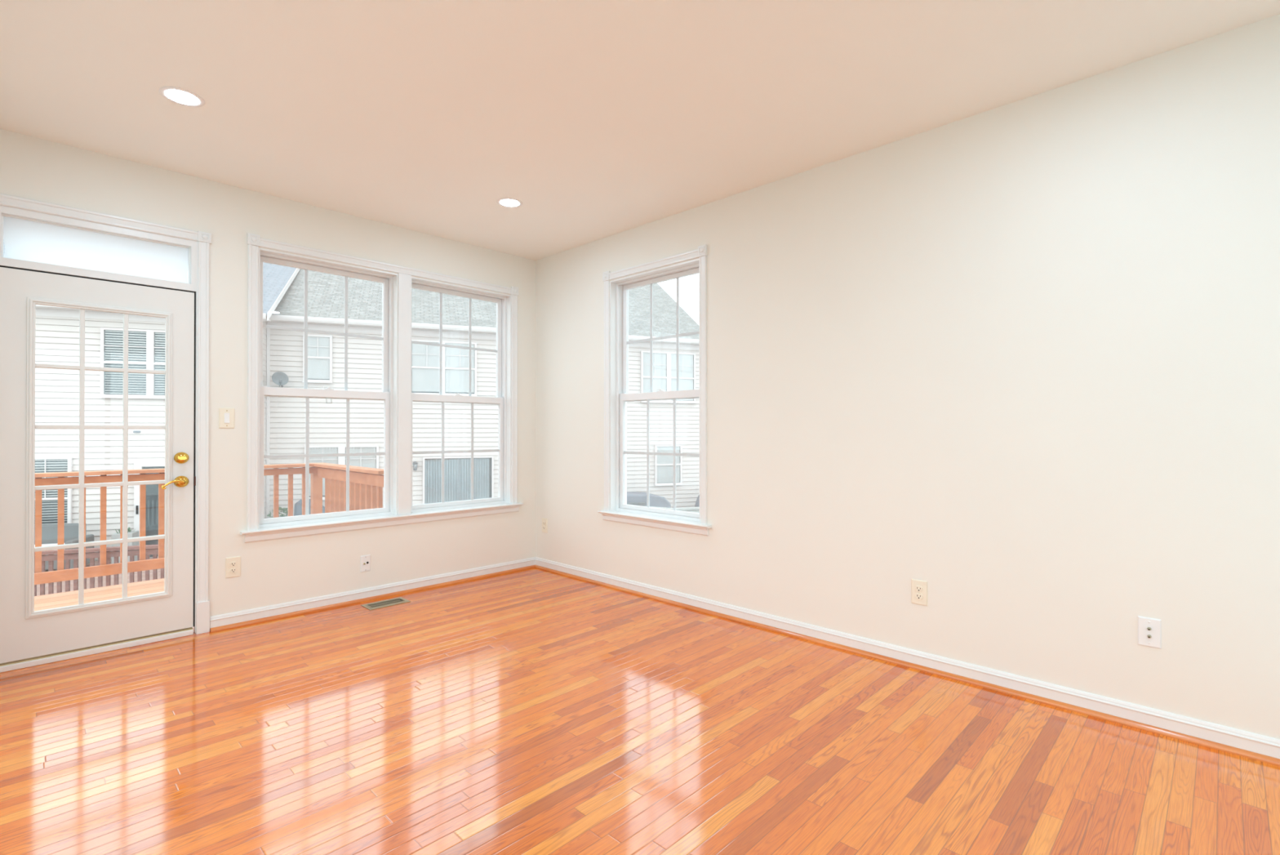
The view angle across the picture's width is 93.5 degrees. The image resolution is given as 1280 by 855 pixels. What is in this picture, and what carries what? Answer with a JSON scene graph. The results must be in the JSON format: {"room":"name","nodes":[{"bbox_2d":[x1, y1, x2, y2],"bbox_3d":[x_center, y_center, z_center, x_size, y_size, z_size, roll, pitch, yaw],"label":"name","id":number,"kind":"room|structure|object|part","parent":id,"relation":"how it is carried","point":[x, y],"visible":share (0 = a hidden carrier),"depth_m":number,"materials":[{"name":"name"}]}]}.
{"room":"empty living room","nodes":[
{"label":"empty living room","id":0,"kind":"room"},
{"bbox_2d":[0,128,535,616],"bbox_3d":[-2.272,-0.133,4.137,0.170,2.740,4.000,0,0,44],"label":"wall","id":1,"kind":"structure","parent":0,"point":[283,570],"depth_m":3.89,"materials":[{"name":"beige paint"}]},
{"bbox_2d":[0,204,197,672],"bbox_3d":[-3.002,0.055,3.340,0.234,2.357,0.871,0,0,44],"label":"door","id":2,"kind":"structure","parent":1,"relation":"in","point":[28,637],"depth_m":3.26,"materials":[{"name":"paint"}]},
{"bbox_2d":[0,213,190,284],"bbox_3d":[-2.987,-0.971,3.349,0.030,0.240,0.794,0,0,44],"label":"window","id":3,"kind":"structure","parent":2,"relation":"attached to","point":[24,238],"depth_m":3.31,"materials":[{"name":"glass"}]},
{"bbox_3d":[-2.956,0.157,3.317,0.030,1.661,0.600,0,0,44],"label":"lite frame","id":4,"kind":"part","parent":2,"relation":"part of","materials":[{"name":"paint"}]},
{"bbox_3d":[-2.716,0.330,3.500,0.050,0.055,0.112,0,0,44],"label":"lever","id":5,"kind":"part","parent":2,"relation":"part of","materials":[{"name":"gold metal"}]},
{"bbox_3d":[-2.708,0.320,3.555,0.021,0.068,0.072,0,0,44],"label":"handle","id":6,"kind":"part","parent":2,"relation":"part of","materials":[{"name":"gold metal"}]},
{"bbox_3d":[-2.672,0.320,3.611,0.018,0.054,0.007,0,0,44],"label":"strike plate","id":7,"kind":"part","parent":2,"relation":"part of","materials":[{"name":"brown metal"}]},
{"bbox_2d":[0,193,211,634],"bbox_3d":[-2.945,0.027,3.303,0.026,2.412,0.974,0,0,44],"label":"door frame","id":8,"kind":"structure","parent":1,"relation":"attached to","point":[203,239],"depth_m":3.62,"materials":[{"name":"white paint"}]},
{"bbox_3d":[-2.949,-1.148,3.312,0.016,0.056,0.850,0,0,44],"label":"head casing","id":9,"kind":"part","parent":8,"relation":"part of","materials":[{"name":"white paint"}]},
{"bbox_3d":[-2.634,-0.036,3.630,0.016,2.170,0.056,0,0,44],"label":"casing","id":10,"kind":"part","parent":8,"relation":"part of","materials":[{"name":"white paint"}]},
{"bbox_2d":[218,407,234,428],"bbox_3d":[-2.552,-0.058,3.717,0.012,0.126,0.082,0,0,44],"label":"light switch","id":11,"kind":"object","parent":1,"relation":"attached to","point":[226,415],"visible":1,"depth_m":3.71,"materials":[{"name":"beige plastic"}]},
{"bbox_2d":[225,555,240,577],"bbox_3d":[-2.527,0.868,3.739,0.011,0.126,0.080,0,0,44],"label":"wall outlet","id":12,"kind":"object","parent":1,"relation":"attached to","point":[233,564],"visible":1,"depth_m":3.74,"materials":[{"name":"beige plastic"}]},
{"bbox_2d":[230,567,236,573],"bbox_3d":[-2.526,0.887,3.737,0.007,0.027,0.034,0,0,44],"label":"receptacle","id":13,"kind":"object","parent":12,"relation":"attached to","point":[233,570],"depth_m":3.74,"materials":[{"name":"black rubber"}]},
{"bbox_2d":[230,561,236,566],"bbox_3d":[-2.526,0.848,3.738,0.007,0.027,0.034,0,0,44],"label":"receptacle","id":14,"kind":"object","parent":12,"relation":"attached to","point":[232,563],"depth_m":3.73,"materials":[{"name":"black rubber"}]},
{"bbox_2d":[360,554,370,572],"bbox_3d":[-1.964,0.974,4.311,0.018,0.116,0.070,0,0,44],"label":"cable plate","id":15,"kind":"object","parent":1,"relation":"attached to","point":[365,560],"visible":1,"depth_m":4.31,"materials":[{"name":"white plastic"}]},
{"bbox_2d":[209,556,535,631],"bbox_3d":[-1.763,1.196,4.508,0.031,0.086,2.408,0,0,44],"label":"baseboard","id":16,"kind":"structure","parent":1,"relation":"attached to","point":[223,621],"depth_m":4.26,"materials":[{"name":"white paint"}]},
{"bbox_2d":[240,232,523,542],"bbox_3d":[-1.820,-0.247,4.565,0.213,1.950,2.091,0,0,44],"label":"window","id":17,"kind":"structure","parent":1,"relation":"in","point":[389,281],"depth_m":4.35,"materials":[{"name":"white paint"}]},
{"bbox_3d":[-2.454,-0.253,3.816,0.016,1.808,0.056,0,0,44],"label":"casing","id":18,"kind":"part","parent":17,"relation":"part of","materials":[{"name":"white paint"}]},
{"bbox_3d":[-2.221,-0.666,4.263,0.031,0.923,0.866,0,0,44],"label":"sash","id":19,"kind":"part","parent":17,"relation":"part of","materials":[{"name":"clear glass"}]},
{"bbox_3d":[-2.194,0.183,4.233,0.031,0.897,0.866,0,0,44],"label":"sash","id":20,"kind":"part","parent":17,"relation":"part of","materials":[{"name":"white plastic"}]},
{"bbox_3d":[-1.772,-1.180,4.522,0.016,0.056,1.895,0,0,44],"label":"head casing","id":21,"kind":"part","parent":17,"relation":"part of","materials":[{"name":"white paint"}]},
{"bbox_3d":[-1.770,-0.249,4.522,0.012,1.806,0.097,0,0,44],"label":"mullion casing","id":22,"kind":"part","parent":17,"relation":"part of","materials":[{"name":"white paint"}]},
{"bbox_3d":[-1.088,-0.247,5.220,0.016,1.808,0.056,0,0,44],"label":"casing","id":23,"kind":"part","parent":17,"relation":"part of","materials":[{"name":"white paint"}]},
{"bbox_2d":[410,276,511,513],"bbox_3d":[-1.486,-0.244,4.940,0.166,1.800,0.900,0,0,44],"label":"window","id":24,"kind":"structure","parent":1,"relation":"in","point":[503,398],"depth_m":5.08,"materials":[{"name":"white paint"}]},
{"bbox_3d":[-1.524,-0.663,4.979,0.031,0.923,0.858,0,0,44],"label":"sash","id":25,"kind":"part","parent":24,"relation":"part of","materials":[{"name":"clear glass"}]},
{"bbox_3d":[-1.497,0.187,4.949,0.031,0.897,0.858,0,0,44],"label":"sash","id":26,"kind":"part","parent":24,"relation":"part of","materials":[{"name":"white plastic"}]},
{"bbox_2d":[0,567,1279,854],"bbox_3d":[-0.497,1.288,2.404,5.120,0.120,4.000,0,0,44],"label":"floor","id":27,"kind":"structure","parent":0,"point":[531,711],"depth_m":2.25,"materials":[{"name":"brown wood"}]},
{"bbox_2d":[360,596,410,609],"bbox_3d":[-1.785,1.234,4.229,0.156,0.008,0.284,0,0,44],"label":"floor vent","id":28,"kind":"object","parent":27,"relation":"in","point":[391,602],"visible":1,"depth_m":4.22,"materials":[{"name":"metal"}]},
{"bbox_2d":[368,598,404,607],"bbox_3d":[-1.785,1.234,4.229,0.098,0.004,0.234,0,0,44],"label":"grille","id":29,"kind":"object","parent":28,"relation":"attached to","point":[393,601],"depth_m":4.23,"materials":[{"name":"metal"}]},
{"bbox_2d":[0,0,1279,260],"bbox_3d":[0.512,-1.597,1.435,7.940,0.160,4.000,0,0,44],"label":"ceiling","id":30,"kind":"structure","parent":0,"point":[604,118],"depth_m":2.63,"materials":[{"name":"paint"}]},
{"bbox_2d":[159,86,204,106],"bbox_3d":[-2.091,-1.506,2.749,0.168,0.005,0.168,0,0,44],"label":"recessed light","id":31,"kind":"object","parent":30,"relation":"in","point":[180,96],"visible":1,"depth_m":2.74,"materials":[{"name":"white plastic"}]},
{"bbox_2d":[497,197,522,207],"bbox_3d":[-0.872,-1.501,4.027,0.168,0.005,0.168,0,0,44],"label":"recessed light","id":32,"kind":"object","parent":30,"relation":"in","point":[507,202],"visible":1,"depth_m":4.02,"materials":[{"name":"white plastic"}]},
{"bbox_2d":[535,13,1279,738],"bbox_3d":[1.909,-0.141,2.741,7.770,2.740,0.170,0,0,44],"label":"wall","id":33,"kind":"structure","parent":0,"point":[1020,360],"depth_m":2.81,"materials":[{"name":"beige paint"}]},
{"bbox_2d":[542,517,547,533],"bbox_3d":[-0.839,0.860,5.284,0.080,0.126,0.011,0,0,44],"label":"wall outlet","id":34,"kind":"object","parent":33,"relation":"attached to","point":[544,521],"visible":1,"depth_m":5.28,"materials":[{"name":"beige plastic"}]},
{"bbox_2d":[597,244,711,535],"bbox_3d":[0.129,-0.248,4.438,1.088,1.950,0.213,0,0,44],"label":"window","id":35,"kind":"structure","parent":33,"relation":"in","point":[620,395],"depth_m":4.58,"materials":[{"name":"white paint"}]},
{"bbox_3d":[-0.261,-0.249,4.723,0.056,1.808,0.016,0,0,44],"label":"casing","id":36,"kind":"part","parent":35,"relation":"part of","materials":[{"name":"white paint"}]},
{"bbox_3d":[0.081,-1.181,4.394,0.892,0.056,0.016,0,0,44],"label":"head casing","id":37,"kind":"part","parent":35,"relation":"part of","materials":[{"name":"white paint"}]},
{"bbox_3d":[0.156,0.183,4.463,0.858,0.897,0.031,0,0,44],"label":"sash","id":38,"kind":"part","parent":35,"relation":"part of","materials":[{"name":"white plastic"}]},
{"bbox_3d":[0.181,-0.666,4.494,0.858,0.923,0.031,0,0,44],"label":"sash","id":39,"kind":"part","parent":35,"relation":"part of","materials":[{"name":"clear glass"}]},
{"bbox_3d":[0.424,-0.253,4.056,0.056,1.808,0.016,0,0,44],"label":"casing","id":40,"kind":"part","parent":35,"relation":"part of","materials":[{"name":"white paint"}]},
{"bbox_2d":[534,556,1279,765],"bbox_3d":[1.783,1.185,2.717,7.587,0.086,0.031,0,0,44],"label":"baseboard","id":41,"kind":"structure","parent":33,"relation":"attached to","point":[1243,743],"depth_m":2.86,"materials":[{"name":"white paint"}]},
{"bbox_2d":[911,578,927,605],"bbox_3d":[1.428,0.844,3.078,0.080,0.126,0.011,0,0,44],"label":"wall outlet","id":42,"kind":"object","parent":33,"relation":"attached to","point":[918,587],"visible":1,"depth_m":3.08,"materials":[{"name":"beige plastic"}]},
{"bbox_2d":[915,593,922,599],"bbox_3d":[1.427,0.863,3.077,0.034,0.027,0.007,0,0,44],"label":"receptacle","id":43,"kind":"object","parent":42,"relation":"attached to","point":[917,596],"depth_m":3.07,"materials":[{"name":"beige plastic"}]},
{"bbox_2d":[915,585,922,591],"bbox_3d":[1.427,0.824,3.077,0.034,0.027,0.007,0,0,44],"label":"receptacle","id":44,"kind":"object","parent":42,"relation":"attached to","point":[917,588],"depth_m":3.08,"materials":[{"name":"beige plastic"}]},
{"bbox_2d":[1137,615,1161,648],"bbox_3d":[2.071,0.834,2.447,0.074,0.118,0.018,0,0,44],"label":"cable plate","id":45,"kind":"object","parent":33,"relation":"attached to","point":[1149,629],"visible":1,"depth_m":2.45,"materials":[{"name":"white plastic"}]},
{"label":"outside","id":46,"kind":"structure","parent":0,"visible":0},
{"bbox_3d":[-8.100,2.931,12.347,140.000,0.200,120.000,0,0,44],"label":"ground","id":47,"kind":"structure","parent":46,"visible":0},
{"bbox_2d":[36,556,160,595],"bbox_3d":[-10.174,2.791,10.665,4.800,0.055,4.250,0,0,-20],"label":"platform","id":48,"kind":"object","parent":47,"relation":"on","point":[95,562],"visible":0.02,"depth_m":10.84,"materials":[{"name":"brown wood"}]},
{"bbox_2d":[34,522,93,569],"bbox_3d":[-11.883,2.338,11.391,2.160,0.860,0.840,0,0,-20],"label":"wicker sofa","id":49,"kind":"object","parent":48,"relation":"on","point":[49,531],"visible":0.18,"depth_m":11.80,"materials":[{"name":"grey wicker"}]},
{"bbox_2d":[34,542,64,555],"bbox_3d":[-11.423,2.336,11.472,0.900,0.135,0.670,0,0,-20],"label":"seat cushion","id":50,"kind":"object","parent":49,"relation":"on","point":[42,544],"depth_m":11.70,"materials":[{"name":"beige fabric"}]},
{"bbox_3d":[-11.883,2.538,11.390,1.900,0.260,0.800,0,0,-20],"label":"seat","id":51,"kind":"part","parent":49,"relation":"part of","materials":[{"name":"grey wicker"}]},
{"bbox_3d":[-12.002,2.190,11.711,1.900,0.560,0.160,0,0,-20],"label":"backrest","id":52,"kind":"part","parent":49,"relation":"part of","materials":[{"name":"grey wicker"}]},
{"bbox_3d":[-10.932,2.429,11.745,0.130,0.560,0.840,0,0,-20],"label":"arm","id":53,"kind":"part","parent":49,"relation":"part of","materials":[{"name":"grey wicker"}]},
{"bbox_2d":[34,543,164,595],"bbox_3d":[-8.947,2.314,8.803,5.090,1.000,0.220,0,0,-20],"label":"deck railing","id":54,"kind":"object","parent":48,"relation":"on","point":[132,550],"visible":0.27,"depth_m":9.03,"materials":[{"name":"brown wood"}]},
{"bbox_3d":[-8.930,1.914,8.758,5.000,0.080,0.036,0,0,-20],"label":"rail","id":55,"kind":"part","parent":54,"relation":"part of","materials":[{"name":"brown wood"}]},
{"bbox_3d":[-8.930,1.836,8.758,5.000,0.045,0.120,0,0,-20],"label":"cap rail","id":56,"kind":"part","parent":54,"relation":"part of","materials":[{"name":"brown wood"}]},
{"bbox_2d":[111,527,138,563],"bbox_3d":[-10.569,2.418,12.360,0.340,0.709,0.340,0,0,-20],"label":"planter box","id":57,"kind":"object","parent":48,"relation":"on","point":[131,533],"visible":0.37,"depth_m":12.24,"materials":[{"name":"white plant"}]},
{"bbox_2d":[34,577,164,610],"bbox_3d":[-3.999,1.335,3.993,2.078,0.035,4.134,0,0,44],"label":"platform","id":58,"kind":"object","parent":47,"relation":"on","point":[49,601],"visible":0.11,"depth_m":4.77,"materials":[{"name":"beige wood"}]},
{"bbox_2d":[34,462,383,584],"bbox_3d":[-4.148,1.288,4.198,1.755,1.862,4.220,0,0,44],"label":"deck railing","id":59,"kind":"object","parent":58,"relation":"attached to","point":[363,481],"visible":0.48,"depth_m":5.20,"materials":[{"name":"brown wood"}]},
{"bbox_3d":[-4.717,1.180,4.695,0.035,0.086,4.138,0,0,44],"label":"rail","id":60,"kind":"part","parent":59,"relation":"part of","materials":[{"name":"orange wood"}]},
{"bbox_3d":[-4.730,0.429,4.711,0.036,0.060,4.138,0,0,44],"label":"rail","id":61,"kind":"part","parent":59,"relation":"part of","materials":[{"name":"brown wood"}]},
{"bbox_3d":[-4.718,0.374,4.732,0.140,0.030,4.185,0,0,44],"label":"cap rail","id":62,"kind":"part","parent":59,"relation":"part of","materials":[{"name":"brown wood"}]},
{"bbox_3d":[-3.345,1.313,6.220,0.085,1.831,0.088,0,0,44],"label":"post","id":63,"kind":"part","parent":59,"relation":"part of","materials":[{"name":"brown wood"}]},
{"bbox_3d":[-2.687,0.378,5.581,1.584,0.030,0.135,0,0,44],"label":"cap rail","id":64,"kind":"part","parent":59,"relation":"part of","materials":[{"name":"brown wood"}]},
{"bbox_3d":[-2.703,0.455,5.598,1.631,0.096,0.036,0,0,44],"label":"rail","id":65,"kind":"part","parent":59,"relation":"part of","materials":[{"name":"brown wood"}]},
{"bbox_2d":[3,240,300,560],"bbox_3d":[-14.957,-1.268,16.552,10.309,8.247,10.580,0,0,-20],"label":"townhouse","id":66,"kind":"structure","parent":47,"relation":"on","point":[56,328],"depth_m":12.64,"materials":[{"name":"plastic"}]},
{"bbox_2d":[34,459,67,524],"bbox_3d":[-12.124,1.369,12.278,0.704,1.426,0.004,0,0,-20],"label":"blind","id":67,"kind":"object","parent":66,"relation":"hanging from","point":[49,497],"depth_m":12.31,"materials":[{"name":"white plastic"}]},
{"bbox_2d":[104,330,146,393],"bbox_3d":[-10.894,-1.377,12.750,0.710,1.322,0.004,0,0,-20],"label":"blind","id":68,"kind":"object","parent":66,"relation":"hanging from","point":[113,340],"depth_m":12.74,"materials":[{"name":"white plastic"}]},
{"bbox_3d":[-10.661,1.744,12.756,0.030,0.180,0.030,0,0,-20],"label":"door pull","id":69,"kind":"part","parent":66,"relation":"part of","materials":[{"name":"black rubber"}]},
{"bbox_2d":[155,332,164,394],"bbox_3d":[-10.088,-1.376,13.049,0.709,1.321,0.004,0,0,-20],"label":"blind","id":70,"kind":"object","parent":66,"relation":"hanging from","point":[155,332],"depth_m":12.96,"materials":[{"name":"white plastic"}]},
{"bbox_2d":[266,506,288,517],"bbox_3d":[-8.314,2.321,13.838,0.560,1.036,0.590,0,0,36],"label":"potted shrub","id":71,"kind":"object","parent":47,"relation":"on","point":[283,509],"visible":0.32,"depth_m":13.80,"materials":[{"name":"green plant"}]},
{"bbox_2d":[293,498,324,515],"bbox_3d":[-7.610,2.250,14.101,0.880,1.152,0.640,0,0,-20],"label":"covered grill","id":72,"kind":"object","parent":47,"relation":"on","point":[298,505],"visible":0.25,"depth_m":13.80,"materials":[{"name":"grey fabric"}]},
{"bbox_2d":[266,268,699,518],"bbox_3d":[-5.146,-1.487,21.214,11.919,8.724,10.580,0,0,-20],"label":"townhouse","id":73,"kind":"structure","parent":47,"relation":"on","point":[285,415],"depth_m":15.94,"materials":[{"name":"plastic"}]},
{"bbox_3d":[-8.961,0.223,14.499,0.065,5.240,0.031,0,0,-20],"label":"corner trim","id":74,"kind":"part","parent":73,"relation":"part of","materials":[{"name":"white metal"}]},
{"bbox_2d":[271,371,288,386],"bbox_3d":[-8.545,-1.149,14.342,0.278,0.360,0.551,0,0,-2],"label":"satellite dish","id":75,"kind":"object","parent":73,"relation":"attached to","point":[280,378],"visible":1,"depth_m":14.31,"materials":[{"name":"grey metal"}]},
{"bbox_2d":[307,336,329,378],"bbox_3d":[-7.955,-1.722,14.858,0.510,1.042,0.004,0,0,-20],"label":"blind","id":76,"kind":"object","parent":73,"relation":"hanging from","point":[318,347],"depth_m":14.86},
{"bbox_2d":[309,447,337,496],"bbox_3d":[-7.846,1.086,14.883,0.666,1.198,0.004,0,0,-20],"label":"blind","id":77,"kind":"object","parent":73,"relation":"hanging from","point":[331,460],"depth_m":14.88,"materials":[{"name":"white"}]},
{"bbox_2d":[349,446,376,467],"bbox_3d":[-7.040,1.087,15.183,0.694,1.198,0.005,0,0,-20],"label":"blind","id":78,"kind":"object","parent":73,"relation":"hanging from","point":[370,463],"depth_m":15.21,"materials":[{"name":"white plastic"}]},
{"bbox_2d":[412,461,417,470],"bbox_3d":[-5.816,0.996,15.565,0.144,0.237,0.172,0,0,-20],"label":"porch light","id":79,"kind":"object","parent":73,"relation":"attached to","point":[415,464],"visible":1,"depth_m":15.51,"materials":[{"name":"grey metal"}]},
{"bbox_3d":[-5.811,1.014,15.552,0.111,0.172,0.111,0,0,-43],"label":"lantern glass","id":80,"kind":"part","parent":79,"relation":"part of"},
{"bbox_2d":[412,342,439,391],"bbox_3d":[-5.577,-1.589,15.741,0.723,1.302,0.004,0,0,-20],"label":"blind","id":81,"kind":"object","parent":73,"relation":"hanging from","point":[425,380],"depth_m":15.73,"materials":[{"name":"white plastic"}]},
{"bbox_2d":[424,457,488,503],"bbox_3d":[-4.851,1.796,15.991,1.644,1.924,0.020,0,0,-20],"label":"vertical blind","id":82,"kind":"object","parent":73,"relation":"hanging from","point":[457,471],"depth_m":15.97,"materials":[{"name":"white plastic"}]},
{"bbox_2d":[445,342,474,392],"bbox_3d":[-4.796,-1.588,16.031,0.733,1.302,0.004,0,0,-20],"label":"blind","id":83,"kind":"object","parent":73,"relation":"hanging from","point":[456,359],"depth_m":16.01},
{"bbox_2d":[643,352,666,392],"bbox_3d":[0.435,-1.528,17.976,0.744,1.406,0.004,0,0,-20],"label":"blind","id":84,"kind":"object","parent":73,"relation":"hanging from","point":[659,358],"depth_m":17.98,"materials":[{"name":"white plastic"}]},
{"bbox_2d":[657,446,679,482],"bbox_3d":[0.853,1.109,18.118,0.747,1.094,0.005,0,0,-20],"label":"window","id":85,"kind":"structure","parent":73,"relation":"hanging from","point":[664,473],"depth_m":18.11,"materials":[{"name":"white glass"}]},
{"bbox_2d":[671,353,693,400],"bbox_3d":[1.280,-1.527,18.290,0.746,1.406,0.005,0,0,-20],"label":"blind","id":86,"kind":"object","parent":73,"relation":"hanging from","point":[684,359],"depth_m":18.30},
{"bbox_2d":[626,491,671,507],"bbox_3d":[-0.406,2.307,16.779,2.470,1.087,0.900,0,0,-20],"label":"car","id":87,"kind":"object","parent":47,"relation":"on","point":[636,498],"visible":0.23,"depth_m":16.65,"materials":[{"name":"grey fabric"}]},
{"bbox_2d":[649,506,699,512],"bbox_3d":[1.631,2.362,14.242,4.987,1.050,1.154,0,0,-5],"label":"deck railing","id":88,"kind":"object","parent":47,"relation":"on","point":[696,509],"visible":0.05,"depth_m":13.76,"materials":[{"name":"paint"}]},
{"bbox_3d":[-0.009,1.859,14.048,1.776,0.045,0.120,0,0,27],"label":"cap rail","id":89,"kind":"part","parent":88,"relation":"part of","materials":[{"name":"paint"}]},
{"bbox_3d":[2.420,1.859,14.258,3.490,0.045,0.120,0,0,-20],"label":"cap rail","id":90,"kind":"part","parent":88,"relation":"part of","materials":[{"name":"paint"}]},
{"bbox_3d":[2.420,1.936,14.258,3.490,0.080,0.036,0,0,-20],"label":"rail","id":91,"kind":"part","parent":88,"relation":"part of","materials":[{"name":"paint"}]},
{"bbox_2d":[694,494,699,506],"bbox_3d":[2.203,2.294,17.696,1.200,1.092,0.640,0,0,-20],"label":"covered grill","id":92,"kind":"object","parent":47,"relation":"on","point":[697,503],"visible":0.06,"depth_m":17.57,"materials":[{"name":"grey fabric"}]}
]}

